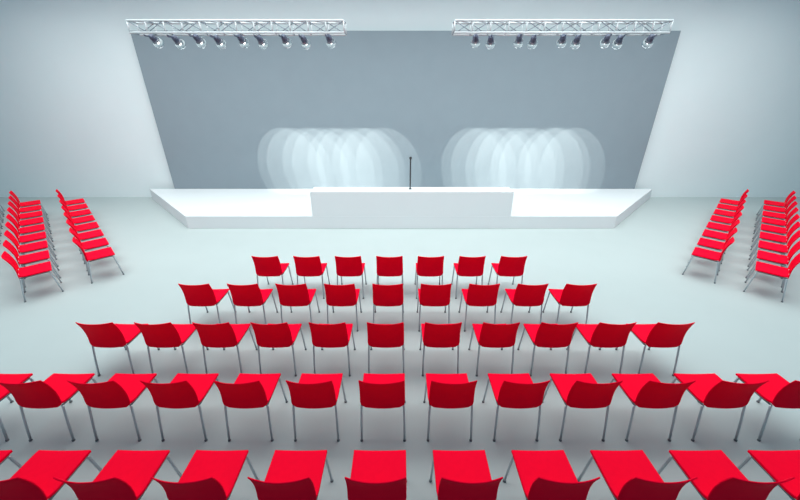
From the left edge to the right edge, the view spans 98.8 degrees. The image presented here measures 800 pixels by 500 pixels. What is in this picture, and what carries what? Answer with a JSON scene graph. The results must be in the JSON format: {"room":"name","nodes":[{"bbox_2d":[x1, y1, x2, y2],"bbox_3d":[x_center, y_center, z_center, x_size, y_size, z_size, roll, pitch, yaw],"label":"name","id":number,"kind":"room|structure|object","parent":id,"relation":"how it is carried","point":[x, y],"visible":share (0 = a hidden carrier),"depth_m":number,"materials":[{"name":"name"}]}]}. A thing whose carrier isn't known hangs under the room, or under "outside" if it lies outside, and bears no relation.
{"room":"assembly chamber","nodes":[
{"label":"assembly chamber","id":0,"kind":"room"},
{"bbox_2d":[126,19,346,35],"bbox_3d":[-2.952,-4.079,6.296,3.908,0.223,0.298,0,25,0],"label":"lighting truss","id":1,"kind":"object","parent":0,"point":[224,22],"visible":0.99,"depth_m":6.20,"materials":[{"name":"silver metal"}]},
{"bbox_2d":[143,34,163,47],"bbox_3d":[-4.646,-3.927,6.441,0.186,0.225,0.372,12,28,24],"label":"spotlight","id":2,"kind":"object","parent":1,"relation":"hanging from","point":[157,42],"visible":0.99,"depth_m":6.46,"materials":[{"name":"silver glass"}]},
{"bbox_2d":[166,34,185,48],"bbox_3d":[-4.229,-3.911,6.447,0.186,0.225,0.372,11,27,23],"label":"spotlight","id":3,"kind":"object","parent":1,"relation":"hanging from","point":[179,43],"visible":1,"depth_m":6.47,"materials":[{"name":"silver glass"}]},
{"bbox_2d":[188,34,206,47],"bbox_3d":[-3.828,-3.927,6.441,0.186,0.225,0.372,12,28,24],"label":"spotlight","id":4,"kind":"object","parent":1,"relation":"hanging from","point":[200,42],"visible":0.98,"depth_m":6.46,"materials":[{"name":"silver glass"}]},
{"bbox_2d":[209,34,226,48],"bbox_3d":[-3.450,-3.912,6.447,0.186,0.225,0.372,12,27,23],"label":"spotlight","id":5,"kind":"object","parent":1,"relation":"hanging from","point":[220,43],"visible":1,"depth_m":6.47,"materials":[{"name":"silver glass"}]},
{"bbox_2d":[233,34,248,47],"bbox_3d":[-3.010,-3.927,6.441,0.186,0.225,0.372,12,28,24],"label":"spotlight","id":6,"kind":"object","parent":1,"relation":"hanging from","point":[243,42],"visible":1,"depth_m":6.46,"materials":[{"name":"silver glass"}]},
{"bbox_2d":[253,34,267,48],"bbox_3d":[-2.650,-3.912,6.447,0.186,0.225,0.372,12,27,23],"label":"spotlight","id":7,"kind":"object","parent":1,"relation":"hanging from","point":[263,44],"visible":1,"depth_m":6.47,"materials":[{"name":"silver glass"}]},
{"bbox_2d":[278,34,291,47],"bbox_3d":[-2.192,-3.927,6.441,0.186,0.225,0.372,12,28,24],"label":"spotlight","id":8,"kind":"object","parent":1,"relation":"hanging from","point":[287,43],"visible":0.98,"depth_m":6.46,"materials":[{"name":"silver glass"}]},
{"bbox_2d":[298,34,310,48],"bbox_3d":[-1.831,-3.911,6.447,0.186,0.225,0.372,11,27,23],"label":"spotlight","id":9,"kind":"object","parent":1,"relation":"hanging from","point":[306,44],"visible":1,"depth_m":6.47,"materials":[{"name":"silver glass"}]},
{"bbox_2d":[325,34,335,47],"bbox_3d":[-1.354,-3.926,6.441,0.186,0.225,0.372,12,27,23],"label":"spotlight","id":10,"kind":"object","parent":1,"relation":"hanging from","point":[331,43],"visible":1,"depth_m":6.46,"materials":[{"name":"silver glass"}]},
{"bbox_2d":[0,197,799,499],"bbox_3d":[0.000,2.387,3.044,52.000,0.100,21.500,0,25,0],"label":"floor","id":11,"kind":"structure","parent":0,"point":[637,266],"depth_m":5.12,"materials":[{"name":"paint"}]},
{"bbox_2d":[0,450,21,467],"bbox_3d":[-3.720,1.942,2.884,0.500,0.843,0.534,0,25,0],"label":"chair","id":12,"kind":"object","parent":11,"relation":"on","point":[4,454],"visible":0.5,"depth_m":3.07,"materials":[{"name":"red plastic"}]},
{"bbox_2d":[0,373,33,441],"bbox_3d":[-4.428,1.553,3.717,0.500,0.843,0.534,0,25,0],"label":"chair","id":13,"kind":"object","parent":11,"relation":"on","point":[5,378],"visible":0.69,"depth_m":3.82,"materials":[{"name":"red plastic"}]},
{"bbox_2d":[8,195,49,224],"bbox_3d":[-10.110,-1.081,9.363,0.500,0.843,0.534,23,33,40],"label":"chair","id":14,"kind":"object","parent":11,"relation":"on","point":[38,207],"visible":0.92,"depth_m":9.29,"materials":[{"name":"red plastic"}]},
{"bbox_2d":[9,191,48,218],"bbox_3d":[-10.609,-1.292,9.815,0.534,0.843,0.500,-23,33,-40],"label":"chair","id":15,"kind":"object","parent":11,"relation":"on","point":[29,203],"visible":0.84,"depth_m":9.76,"materials":[{"name":"red plastic"}]},
{"bbox_2d":[8,201,50,231],"bbox_3d":[-9.611,-0.870,8.911,0.500,0.843,0.534,23,33,40],"label":"chair","id":16,"kind":"object","parent":11,"relation":"on","point":[37,213],"visible":0.86,"depth_m":8.84,"materials":[{"name":"red plastic"}]},
{"bbox_2d":[7,207,52,244],"bbox_3d":[-9.111,-0.659,8.458,0.534,0.843,0.500,-23,33,-40],"label":"chair","id":17,"kind":"object","parent":11,"relation":"on","point":[39,220],"visible":0.94,"depth_m":8.38,"materials":[{"name":"red plastic"}]},
{"bbox_2d":[6,214,54,246],"bbox_3d":[-8.612,-0.448,8.006,0.534,0.843,0.500,-23,33,-40],"label":"chair","id":18,"kind":"object","parent":11,"relation":"on","point":[36,228],"visible":0.87,"depth_m":7.94,"materials":[{"name":"red plastic"}]},
{"bbox_2d":[5,221,56,255],"bbox_3d":[-8.113,-0.237,7.553,0.534,0.843,0.500,-23,33,-40],"label":"chair","id":19,"kind":"object","parent":11,"relation":"on","point":[41,235],"visible":0.91,"depth_m":7.48,"materials":[{"name":"red plastic"}]},
{"bbox_2d":[4,230,58,266],"bbox_3d":[-7.614,-0.025,7.101,0.500,0.843,0.534,23,33,40],"label":"chair","id":20,"kind":"object","parent":11,"relation":"on","point":[40,245],"visible":0.94,"depth_m":7.04,"materials":[{"name":"red plastic"}]},
{"bbox_2d":[3,240,60,286],"bbox_3d":[-7.114,0.185,6.648,0.500,0.843,0.534,23,33,40],"label":"chair","id":21,"kind":"object","parent":11,"relation":"on","point":[43,255],"visible":0.94,"depth_m":6.58,"materials":[{"name":"red plastic"}]},
{"bbox_2d":[1,251,63,302],"bbox_3d":[-6.615,0.397,6.196,0.500,0.843,0.534,23,33,40],"label":"chair","id":22,"kind":"object","parent":11,"relation":"on","point":[41,268],"visible":1,"depth_m":6.11,"materials":[{"name":"red plastic"}]},
{"bbox_2d":[0,373,96,441],"bbox_3d":[-3.720,1.553,3.717,0.500,0.843,0.534,0,25,0],"label":"chair","id":23,"kind":"object","parent":11,"relation":"on","point":[55,390],"visible":0.92,"depth_m":3.53,"materials":[{"name":"red plastic"}]},
{"bbox_2d":[0,450,101,499],"bbox_3d":[-3.012,1.942,2.884,0.500,0.843,0.534,0,25,0],"label":"chair","id":24,"kind":"object","parent":11,"relation":"on","point":[34,480],"visible":0.89,"depth_m":2.88,"materials":[{"name":"red plastic"}]},
{"bbox_2d":[56,189,84,205],"bbox_3d":[-9.459,-1.356,9.953,0.534,0.843,0.500,-23,33,-40],"label":"chair","id":25,"kind":"object","parent":11,"relation":"on","point":[76,201],"visible":0.59,"depth_m":9.86,"materials":[{"name":"red plastic"}]},
{"bbox_2d":[57,194,87,211],"bbox_3d":[-8.960,-1.145,9.500,0.534,0.843,0.500,-23,33,-40],"label":"chair","id":26,"kind":"object","parent":11,"relation":"on","point":[79,206],"visible":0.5,"depth_m":9.44,"materials":[{"name":"red plastic"}]},
{"bbox_2d":[59,199,91,217],"bbox_3d":[-8.461,-0.934,9.048,0.500,0.843,0.534,23,33,40],"label":"chair","id":27,"kind":"object","parent":11,"relation":"on","point":[79,213],"visible":0.61,"depth_m":8.98,"materials":[{"name":"red plastic"}]},
{"bbox_2d":[61,205,94,236],"bbox_3d":[-7.962,-0.723,8.595,0.500,0.843,0.534,23,33,40],"label":"chair","id":28,"kind":"object","parent":11,"relation":"on","point":[90,218],"visible":0.64,"depth_m":8.52,"materials":[{"name":"red plastic"}]},
{"bbox_2d":[63,212,98,250],"bbox_3d":[-7.463,-0.512,8.143,0.500,0.843,0.534,23,33,40],"label":"chair","id":29,"kind":"object","parent":11,"relation":"on","point":[93,225],"visible":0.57,"depth_m":8.07,"materials":[{"name":"red plastic"}]},
{"bbox_2d":[66,219,103,257],"bbox_3d":[-6.963,-0.300,7.690,0.500,0.843,0.534,23,33,40],"label":"chair","id":30,"kind":"object","parent":11,"relation":"on","point":[93,234],"visible":0.66,"depth_m":7.62,"materials":[{"name":"red plastic"}]},
{"bbox_2d":[69,227,108,270],"bbox_3d":[-6.464,-0.089,7.238,0.534,0.843,0.500,-23,33,-40],"label":"chair","id":31,"kind":"object","parent":11,"relation":"on","point":[97,243],"visible":0.7,"depth_m":7.17,"materials":[{"name":"red plastic"}]},
{"bbox_2d":[72,237,123,283],"bbox_3d":[-5.965,0.122,6.786,0.534,0.843,0.500,-23,33,-40],"label":"chair","id":32,"kind":"object","parent":11,"relation":"on","point":[103,253],"visible":1,"depth_m":6.71,"materials":[{"name":"red plastic"}]},
{"bbox_2d":[67,373,158,441],"bbox_3d":[-3.012,1.553,3.717,0.500,0.843,0.534,0,25,0],"label":"chair","id":33,"kind":"object","parent":11,"relation":"on","point":[121,390],"visible":0.94,"depth_m":3.52,"materials":[{"name":"red plastic"}]},
{"bbox_2d":[53,450,181,499],"bbox_3d":[-2.304,1.942,2.884,0.500,0.843,0.534,0,25,0],"label":"chair","id":34,"kind":"object","parent":11,"relation":"on","point":[126,476],"visible":0.95,"depth_m":2.86,"materials":[{"name":"red plastic"}]},
{"bbox_2d":[75,322,159,375],"bbox_3d":[-3.720,1.164,4.551,0.500,0.843,0.534,0,25,0],"label":"chair","id":35,"kind":"object","parent":11,"relation":"on","point":[107,335],"visible":0.98,"depth_m":4.34,"materials":[{"name":"red plastic"}]},
{"bbox_2d":[134,322,208,373],"bbox_3d":[-3.012,1.164,4.551,0.500,0.843,0.534,0,25,0],"label":"chair","id":36,"kind":"object","parent":11,"relation":"on","point":[165,335],"visible":0.91,"depth_m":4.34,"materials":[{"name":"red plastic"}]},
{"bbox_2d":[140,373,219,441],"bbox_3d":[-2.304,1.553,3.717,0.500,0.843,0.534,0,25,0],"label":"chair","id":37,"kind":"object","parent":11,"relation":"on","point":[185,390],"visible":0.97,"depth_m":3.52,"materials":[{"name":"red plastic"}]},
{"bbox_2d":[150,450,259,499],"bbox_3d":[-1.596,1.942,2.884,0.500,0.843,0.534,0,25,0],"label":"chair","id":38,"kind":"object","parent":11,"relation":"on","point":[209,475],"visible":0.95,"depth_m":2.87,"materials":[{"name":"red plastic"}]},
{"bbox_2d":[178,283,233,323],"bbox_3d":[-3.012,0.775,5.385,0.500,0.843,0.534,0,25,0],"label":"chair","id":39,"kind":"object","parent":11,"relation":"on","point":[195,295],"visible":0.91,"depth_m":5.16,"materials":[{"name":"red plastic"}]},
{"bbox_2d":[192,322,257,373],"bbox_3d":[-2.304,1.164,4.551,0.500,0.843,0.534,0,25,0],"label":"chair","id":40,"kind":"object","parent":11,"relation":"on","point":[224,335],"visible":0.94,"depth_m":4.33,"materials":[{"name":"red plastic"}]},
{"bbox_2d":[213,373,287,441],"bbox_3d":[-1.596,1.553,3.717,0.500,0.843,0.534,0,25,0],"label":"chair","id":41,"kind":"object","parent":11,"relation":"on","point":[248,391],"visible":1,"depth_m":3.52,"materials":[{"name":"red plastic"}]},
{"bbox_2d":[227,284,277,323],"bbox_3d":[-2.304,0.775,5.385,0.500,0.843,0.534,0,25,0],"label":"chair","id":42,"kind":"object","parent":11,"relation":"on","point":[242,295],"visible":0.96,"depth_m":5.16,"materials":[{"name":"red plastic"}]},
{"bbox_2d":[251,256,293,285],"bbox_3d":[-2.304,0.386,6.219,0.500,0.843,0.534,0,25,0],"label":"chair","id":43,"kind":"object","parent":11,"relation":"on","point":[267,267],"visible":0.94,"depth_m":5.98,"materials":[{"name":"red plastic"}]},
{"bbox_2d":[250,322,306,375],"bbox_3d":[-1.596,1.164,4.551,0.500,0.843,0.534,0,25,0],"label":"chair","id":44,"kind":"object","parent":11,"relation":"on","point":[281,335],"visible":0.94,"depth_m":4.33,"materials":[{"name":"red plastic"}]},
{"bbox_2d":[248,450,332,499],"bbox_3d":[-0.888,1.942,2.884,0.500,0.843,0.534,0,25,0],"label":"chair","id":45,"kind":"object","parent":11,"relation":"on","point":[291,475],"visible":1,"depth_m":2.87,"materials":[{"name":"red plastic"}]},
{"bbox_2d":[275,283,319,322],"bbox_3d":[-1.596,0.775,5.385,0.500,0.843,0.534,0,25,0],"label":"chair","id":46,"kind":"object","parent":11,"relation":"on","point":[289,295],"visible":0.91,"depth_m":5.15,"materials":[{"name":"red plastic"}]},
{"bbox_2d":[293,256,329,298],"bbox_3d":[-1.596,0.386,6.219,0.500,0.843,0.534,0,25,0],"label":"chair","id":47,"kind":"object","parent":11,"relation":"on","point":[305,266],"visible":0.96,"depth_m":5.98,"materials":[{"name":"red plastic"}]},
{"bbox_2d":[286,373,346,441],"bbox_3d":[-0.888,1.553,3.717,0.500,0.843,0.534,0,25,0],"label":"chair","id":48,"kind":"object","parent":11,"relation":"on","point":[313,391],"visible":1,"depth_m":3.51,"materials":[{"name":"red plastic"}]},
{"bbox_2d":[309,322,355,375],"bbox_3d":[-0.888,1.164,4.551,0.500,0.843,0.534,0,25,0],"label":"chair","id":49,"kind":"object","parent":11,"relation":"on","point":[338,335],"visible":0.98,"depth_m":4.32,"materials":[{"name":"red plastic"}]},
{"bbox_2d":[324,284,361,331],"bbox_3d":[-0.888,0.775,5.385,0.500,0.843,0.534,0,25,0],"label":"chair","id":50,"kind":"object","parent":11,"relation":"on","point":[336,295],"visible":0.96,"depth_m":5.15,"materials":[{"name":"red plastic"}]},
{"bbox_2d":[335,256,366,298],"bbox_3d":[-0.888,0.386,6.219,0.500,0.843,0.534,0,25,0],"label":"chair","id":51,"kind":"object","parent":11,"relation":"on","point":[345,266],"visible":0.96,"depth_m":5.98,"materials":[{"name":"red plastic"}]},
{"bbox_2d":[345,450,406,499],"bbox_3d":[-0.180,1.942,2.884,0.500,0.843,0.534,0,25,0],"label":"chair","id":52,"kind":"object","parent":11,"relation":"on","point":[375,475],"visible":1,"depth_m":2.87,"materials":[{"name":"red plastic"}]},
{"bbox_2d":[358,373,405,441],"bbox_3d":[-0.180,1.553,3.717,0.500,0.843,0.534,0,25,0],"label":"chair","id":53,"kind":"object","parent":11,"relation":"on","point":[379,391],"visible":1,"depth_m":3.50,"materials":[{"name":"red plastic"}]},
{"bbox_2d":[367,322,404,373],"bbox_3d":[-0.180,1.164,4.551,0.500,0.843,0.534,0,25,0],"label":"chair","id":54,"kind":"object","parent":11,"relation":"on","point":[379,335],"visible":0.93,"depth_m":4.31,"materials":[{"name":"red plastic"}]},
{"bbox_2d":[372,283,403,323],"bbox_3d":[-0.180,0.775,5.385,0.500,0.843,0.534,0,25,0],"label":"chair","id":55,"kind":"object","parent":11,"relation":"on","point":[383,295],"visible":0.94,"depth_m":5.14,"materials":[{"name":"red plastic"}]},
{"bbox_2d":[376,256,403,298],"bbox_3d":[-0.180,0.386,6.219,0.500,0.843,0.534,0,25,0],"label":"chair","id":56,"kind":"object","parent":11,"relation":"on","point":[386,266],"visible":0.9,"depth_m":5.96,"materials":[{"name":"red plastic"}]},
{"bbox_2d":[150,189,651,227],"bbox_3d":[0.033,-1.335,10.491,17.149,0.350,2.811,0,25,0],"label":"stage","id":57,"kind":"object","parent":11,"relation":"on","point":[194,208],"visible":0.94,"depth_m":9.50,"materials":[{"name":"white laminate"}]},
{"bbox_2d":[310,187,513,215],"bbox_3d":[0.310,-1.305,9.227,5.284,0.664,0.493,0,25,0],"label":"podium","id":58,"kind":"structure","parent":57,"relation":"on","point":[325,201],"depth_m":9.02,"materials":[{"name":"white laminate"}]},
{"bbox_2d":[131,31,680,188],"bbox_3d":[0.155,-4.025,10.840,15.690,4.930,0.080,0,25,0],"label":"backdrop panel","id":59,"kind":"object","parent":11,"relation":"on","point":[354,112],"visible":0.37,"depth_m":10.66,"materials":[{"name":"grey fabric"}]},
{"bbox_2d":[414,256,443,298],"bbox_3d":[0.528,0.386,6.219,0.500,0.843,0.534,0,25,0],"label":"chair","id":60,"kind":"object","parent":11,"relation":"on","point":[425,266],"visible":0.96,"depth_m":5.97,"materials":[{"name":"red plastic"}]},
{"bbox_2d":[416,284,451,331],"bbox_3d":[0.528,0.775,5.385,0.500,0.843,0.534,0,25,0],"label":"chair","id":61,"kind":"object","parent":11,"relation":"on","point":[428,295],"visible":0.95,"depth_m":5.15,"materials":[{"name":"red plastic"}]},
{"bbox_2d":[419,322,461,375],"bbox_3d":[0.528,1.164,4.551,0.500,0.843,0.534,0,25,0],"label":"chair","id":62,"kind":"object","parent":11,"relation":"on","point":[433,335],"visible":0.96,"depth_m":4.32,"materials":[{"name":"red plastic"}]},
{"bbox_2d":[423,373,476,441],"bbox_3d":[0.528,1.553,3.717,0.500,0.843,0.534,0,25,0],"label":"chair","id":63,"kind":"object","parent":11,"relation":"on","point":[448,391],"visible":1,"depth_m":3.51,"materials":[{"name":"red plastic"}]},
{"bbox_2d":[429,450,502,499],"bbox_3d":[0.528,1.942,2.884,0.500,0.843,0.534,0,25,0],"label":"chair","id":64,"kind":"object","parent":11,"relation":"on","point":[459,475],"visible":1,"depth_m":2.87,"materials":[{"name":"red plastic"}]},
{"bbox_2d":[451,256,485,298],"bbox_3d":[1.236,0.386,6.219,0.500,0.843,0.534,0,25,0],"label":"chair","id":65,"kind":"object","parent":11,"relation":"on","point":[466,266],"visible":0.96,"depth_m":5.98,"materials":[{"name":"red plastic"}]},
{"bbox_2d":[458,284,499,331],"bbox_3d":[1.236,0.775,5.385,0.500,0.843,0.534,0,25,0],"label":"chair","id":66,"kind":"object","parent":11,"relation":"on","point":[475,295],"visible":0.96,"depth_m":5.15,"materials":[{"name":"red plastic"}]},
{"bbox_2d":[468,322,519,375],"bbox_3d":[1.236,1.164,4.551,0.500,0.843,0.534,0,25,0],"label":"chair","id":67,"kind":"object","parent":11,"relation":"on","point":[489,335],"visible":0.95,"depth_m":4.32,"materials":[{"name":"red plastic"}]},
{"bbox_2d":[488,256,526,284],"bbox_3d":[1.944,0.386,6.219,0.500,0.843,0.534,0,25,0],"label":"chair","id":68,"kind":"object","parent":11,"relation":"on","point":[507,266],"visible":0.91,"depth_m":5.98,"materials":[{"name":"red plastic"}]},
{"bbox_2d":[482,373,549,441],"bbox_3d":[1.236,1.553,3.717,0.500,0.843,0.534,0,25,0],"label":"chair","id":69,"kind":"object","parent":11,"relation":"on","point":[517,391],"visible":1,"depth_m":3.52,"materials":[{"name":"red plastic"}]},
{"bbox_2d":[500,284,548,323],"bbox_3d":[1.944,0.775,5.385,0.500,0.843,0.534,0,25,0],"label":"chair","id":70,"kind":"object","parent":11,"relation":"on","point":[523,295],"visible":0.91,"depth_m":5.16,"materials":[{"name":"red plastic"}]},
{"bbox_2d":[517,322,577,375],"bbox_3d":[1.944,1.164,4.551,0.500,0.843,0.534,0,25,0],"label":"chair","id":71,"kind":"object","parent":11,"relation":"on","point":[546,335],"visible":0.97,"depth_m":4.33,"materials":[{"name":"red plastic"}]},
{"bbox_2d":[503,450,599,499],"bbox_3d":[1.236,1.942,2.884,0.500,0.843,0.534,0,25,0],"label":"chair","id":72,"kind":"object","parent":11,"relation":"on","point":[543,475],"visible":1,"depth_m":2.87,"materials":[{"name":"red plastic"}]},
{"bbox_2d":[542,284,596,323],"bbox_3d":[2.652,0.775,5.385,0.500,0.843,0.534,0,25,0],"label":"chair","id":73,"kind":"object","parent":11,"relation":"on","point":[572,295],"visible":0.93,"depth_m":5.16,"materials":[{"name":"red plastic"}]},
{"bbox_2d":[542,373,622,441],"bbox_3d":[1.944,1.553,3.717,0.500,0.843,0.534,0,25,0],"label":"chair","id":74,"kind":"object","parent":11,"relation":"on","point":[583,391],"visible":0.96,"depth_m":3.52,"materials":[{"name":"red plastic"}]},
{"bbox_2d":[566,322,636,373],"bbox_3d":[2.652,1.164,4.551,0.500,0.843,0.534,0,25,0],"label":"chair","id":75,"kind":"object","parent":11,"relation":"on","point":[601,335],"visible":0.91,"depth_m":4.34,"materials":[{"name":"red plastic"}]},
{"bbox_2d":[577,450,696,499],"bbox_3d":[1.944,1.942,2.884,0.500,0.843,0.534,0,25,0],"label":"chair","id":76,"kind":"object","parent":11,"relation":"on","point":[629,474],"visible":1,"depth_m":2.86,"materials":[{"name":"red plastic"}]},
{"bbox_2d":[610,373,695,441],"bbox_3d":[2.652,1.553,3.717,0.500,0.843,0.534,0,25,0],"label":"chair","id":77,"kind":"object","parent":11,"relation":"on","point":[643,390],"visible":0.96,"depth_m":3.52,"materials":[{"name":"red plastic"}]},
{"bbox_2d":[615,322,694,375],"bbox_3d":[3.360,1.164,4.551,0.500,0.843,0.534,0,25,0],"label":"chair","id":78,"kind":"object","parent":11,"relation":"on","point":[659,335],"visible":0.92,"depth_m":4.34,"materials":[{"name":"red plastic"}]},
{"bbox_2d":[682,237,734,283],"bbox_3d":[6.093,0.122,6.786,0.500,0.843,0.534,-23,33,-40],"label":"chair","id":79,"kind":"object","parent":11,"relation":"on","point":[711,255],"visible":1,"depth_m":6.70,"materials":[{"name":"red plastic"}]},
{"bbox_2d":[690,227,736,270],"bbox_3d":[6.592,-0.089,7.238,0.500,0.843,0.534,-23,33,-40],"label":"chair","id":80,"kind":"object","parent":11,"relation":"on","point":[717,245],"visible":0.8,"depth_m":7.17,"materials":[{"name":"red plastic"}]},
{"bbox_2d":[696,219,739,259],"bbox_3d":[7.091,-0.300,7.690,0.500,0.843,0.534,-23,33,-40],"label":"chair","id":81,"kind":"object","parent":11,"relation":"on","point":[707,233],"visible":0.7,"depth_m":7.62,"materials":[{"name":"red plastic"}]},
{"bbox_2d":[671,373,768,441],"bbox_3d":[3.360,1.553,3.717,0.500,0.843,0.534,0,25,0],"label":"chair","id":82,"kind":"object","parent":11,"relation":"on","point":[709,390],"visible":0.95,"depth_m":3.53,"materials":[{"name":"red plastic"}]},
{"bbox_2d":[701,212,741,237],"bbox_3d":[7.590,-0.512,8.143,0.534,0.843,0.500,23,33,40],"label":"chair","id":83,"kind":"object","parent":11,"relation":"on","point":[711,225],"visible":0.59,"depth_m":8.07,"materials":[{"name":"red plastic"}]},
{"bbox_2d":[657,450,794,499],"bbox_3d":[2.652,1.942,2.884,0.500,0.843,0.534,0,25,0],"label":"chair","id":84,"kind":"object","parent":11,"relation":"on","point":[718,478],"visible":0.95,"depth_m":2.86,"materials":[{"name":"red plastic"}]},
{"bbox_2d":[710,205,743,224],"bbox_3d":[8.090,-0.723,8.595,0.534,0.843,0.500,23,33,40],"label":"chair","id":85,"kind":"object","parent":11,"relation":"on","point":[714,218],"visible":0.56,"depth_m":8.51,"materials":[{"name":"red plastic"}]},
{"bbox_2d":[710,199,745,220],"bbox_3d":[8.589,-0.934,9.048,0.500,0.843,0.534,-23,33,-40],"label":"chair","id":86,"kind":"object","parent":11,"relation":"on","point":[725,213],"visible":0.6,"depth_m":8.98,"materials":[{"name":"red plastic"}]},
{"bbox_2d":[713,194,746,214],"bbox_3d":[9.088,-1.145,9.500,0.500,0.843,0.534,-23,33,-40],"label":"chair","id":87,"kind":"object","parent":11,"relation":"on","point":[719,206],"visible":0.62,"depth_m":9.43,"materials":[{"name":"red plastic"}]},
{"bbox_2d":[719,189,748,205],"bbox_3d":[9.587,-1.356,9.953,0.500,0.843,0.534,-23,33,-40],"label":"chair","id":88,"kind":"object","parent":11,"relation":"on","point":[723,201],"visible":0.62,"depth_m":9.86,"materials":[{"name":"red plastic"}]},
{"bbox_2d":[734,373,799,441],"bbox_3d":[4.068,1.553,3.717,0.500,0.843,0.534,0,25,0],"label":"chair","id":89,"kind":"object","parent":11,"relation":"on","point":[778,391],"visible":0.91,"depth_m":3.63,"materials":[{"name":"red plastic"}]},
{"bbox_2d":[737,450,799,499],"bbox_3d":[3.360,1.942,2.884,0.500,0.843,0.534,0,25,0],"label":"chair","id":90,"kind":"object","parent":11,"relation":"on","point":[779,465],"visible":0.84,"depth_m":2.96,"materials":[{"name":"red plastic"}]},
{"bbox_2d":[743,253,799,301],"bbox_3d":[6.743,0.397,6.196,0.500,0.843,0.534,-23,33,-40],"label":"chair","id":91,"kind":"object","parent":11,"relation":"on","point":[769,269],"visible":1,"depth_m":6.14,"materials":[{"name":"red plastic"}]},
{"bbox_2d":[745,241,799,287],"bbox_3d":[7.243,0.185,6.649,0.534,0.843,0.500,23,33,40],"label":"chair","id":92,"kind":"object","parent":11,"relation":"on","point":[761,255],"visible":0.98,"depth_m":6.58,"materials":[{"name":"red plastic"}]},
{"bbox_2d":[747,230,799,266],"bbox_3d":[7.742,-0.025,7.101,0.534,0.843,0.500,23,33,40],"label":"chair","id":93,"kind":"object","parent":11,"relation":"on","point":[764,245],"visible":0.94,"depth_m":7.04,"materials":[{"name":"red plastic"}]},
{"bbox_2d":[749,222,799,255],"bbox_3d":[8.241,-0.236,7.553,0.534,0.843,0.500,23,33,40],"label":"chair","id":94,"kind":"object","parent":11,"relation":"on","point":[763,235],"visible":0.92,"depth_m":7.48,"materials":[{"name":"red plastic"}]},
{"bbox_2d":[752,207,797,243],"bbox_3d":[9.239,-0.659,8.458,0.500,0.843,0.534,-23,33,-40],"label":"chair","id":95,"kind":"object","parent":11,"relation":"on","point":[783,223],"visible":0.93,"depth_m":8.38,"materials":[{"name":"red plastic"}]},
{"bbox_2d":[751,214,799,246],"bbox_3d":[8.740,-0.448,8.006,0.500,0.843,0.534,-23,33,-40],"label":"chair","id":96,"kind":"object","parent":11,"relation":"on","point":[768,228],"visible":0.94,"depth_m":7.94,"materials":[{"name":"red plastic"}]},
{"bbox_2d":[755,196,795,224],"bbox_3d":[10.238,-1.081,9.363,0.534,0.843,0.500,23,33,40],"label":"chair","id":97,"kind":"object","parent":11,"relation":"on","point":[765,207],"visible":0.88,"depth_m":9.28,"materials":[{"name":"red plastic"}]},
{"bbox_2d":[754,201,797,230],"bbox_3d":[9.739,-0.870,8.911,0.500,0.843,0.534,-23,33,-40],"label":"chair","id":98,"kind":"object","parent":11,"relation":"on","point":[765,213],"visible":0.92,"depth_m":8.84,"materials":[{"name":"red plastic"}]},
{"bbox_2d":[756,190,795,218],"bbox_3d":[10.737,-1.292,9.815,0.534,0.843,0.500,23,33,40],"label":"chair","id":99,"kind":"object","parent":11,"relation":"on","point":[766,202],"visible":0.91,"depth_m":9.75,"materials":[{"name":"red plastic"}]},
{"bbox_2d":[0,0,799,196],"bbox_3d":[0.000,-6.883,9.788,52.000,11.000,0.200,0,25,0],"label":"wall","id":100,"kind":"structure","parent":0,"point":[77,119],"depth_m":10.47,"materials":[{"name":"paint"}]},
{"bbox_2d":[452,19,673,35],"bbox_3d":[2.934,-4.079,6.296,3.926,0.223,0.298,0,25,0],"label":"lighting truss","id":101,"kind":"object","parent":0,"point":[643,22],"visible":0.97,"depth_m":6.20,"materials":[{"name":"silver metal"}]},
{"bbox_2d":[485,34,495,48],"bbox_3d":[1.679,-3.912,6.448,0.186,0.225,0.372,12,28,24],"label":"spotlight","id":102,"kind":"object","parent":101,"relation":"hanging from","point":[490,43],"visible":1,"depth_m":6.47,"materials":[{"name":"silver glass"}]},
{"bbox_2d":[513,34,523,47],"bbox_3d":[2.211,-3.927,6.441,0.186,0.225,0.372,12,28,24],"label":"spotlight","id":103,"kind":"object","parent":101,"relation":"hanging from","point":[518,42],"visible":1,"depth_m":6.46,"materials":[{"name":"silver glass"}]},
{"bbox_2d":[527,34,537,48],"bbox_3d":[2.479,-3.912,6.448,0.186,0.225,0.372,12,28,24],"label":"spotlight","id":104,"kind":"object","parent":101,"relation":"hanging from","point":[532,43],"visible":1,"depth_m":6.47,"materials":[{"name":"silver glass"}]},
{"bbox_2d":[556,34,566,47],"bbox_3d":[3.029,-3.927,6.441,0.186,0.225,0.372,12,28,24],"label":"spotlight","id":105,"kind":"object","parent":101,"relation":"hanging from","point":[561,42],"visible":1,"depth_m":6.46,"materials":[{"name":"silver glass"}]},
{"bbox_2d":[570,34,581,48],"bbox_3d":[3.298,-3.912,6.448,0.186,0.225,0.372,12,28,24],"label":"spotlight","id":106,"kind":"object","parent":101,"relation":"hanging from","point":[575,43],"visible":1,"depth_m":6.47,"materials":[{"name":"silver glass"}]},
{"bbox_2d":[599,34,611,47],"bbox_3d":[3.855,-3.927,6.441,0.186,0.225,0.372,12,28,25],"label":"spotlight","id":107,"kind":"object","parent":101,"relation":"hanging from","point":[605,42],"visible":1,"depth_m":6.46,"materials":[{"name":"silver glass"}]},
{"bbox_2d":[612,34,625,48],"bbox_3d":[4.097,-3.912,6.448,0.186,0.225,0.372,12,28,25],"label":"spotlight","id":108,"kind":"object","parent":101,"relation":"hanging from","point":[617,43],"visible":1,"depth_m":6.47,"materials":[{"name":"silver glass"}]},
{"bbox_2d":[642,34,656,47],"bbox_3d":[4.674,-3.927,6.441,0.186,0.225,0.372,12,28,24],"label":"spotlight","id":109,"kind":"object","parent":101,"relation":"hanging from","point":[648,42],"visible":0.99,"depth_m":6.46,"materials":[{"name":"silver glass"}]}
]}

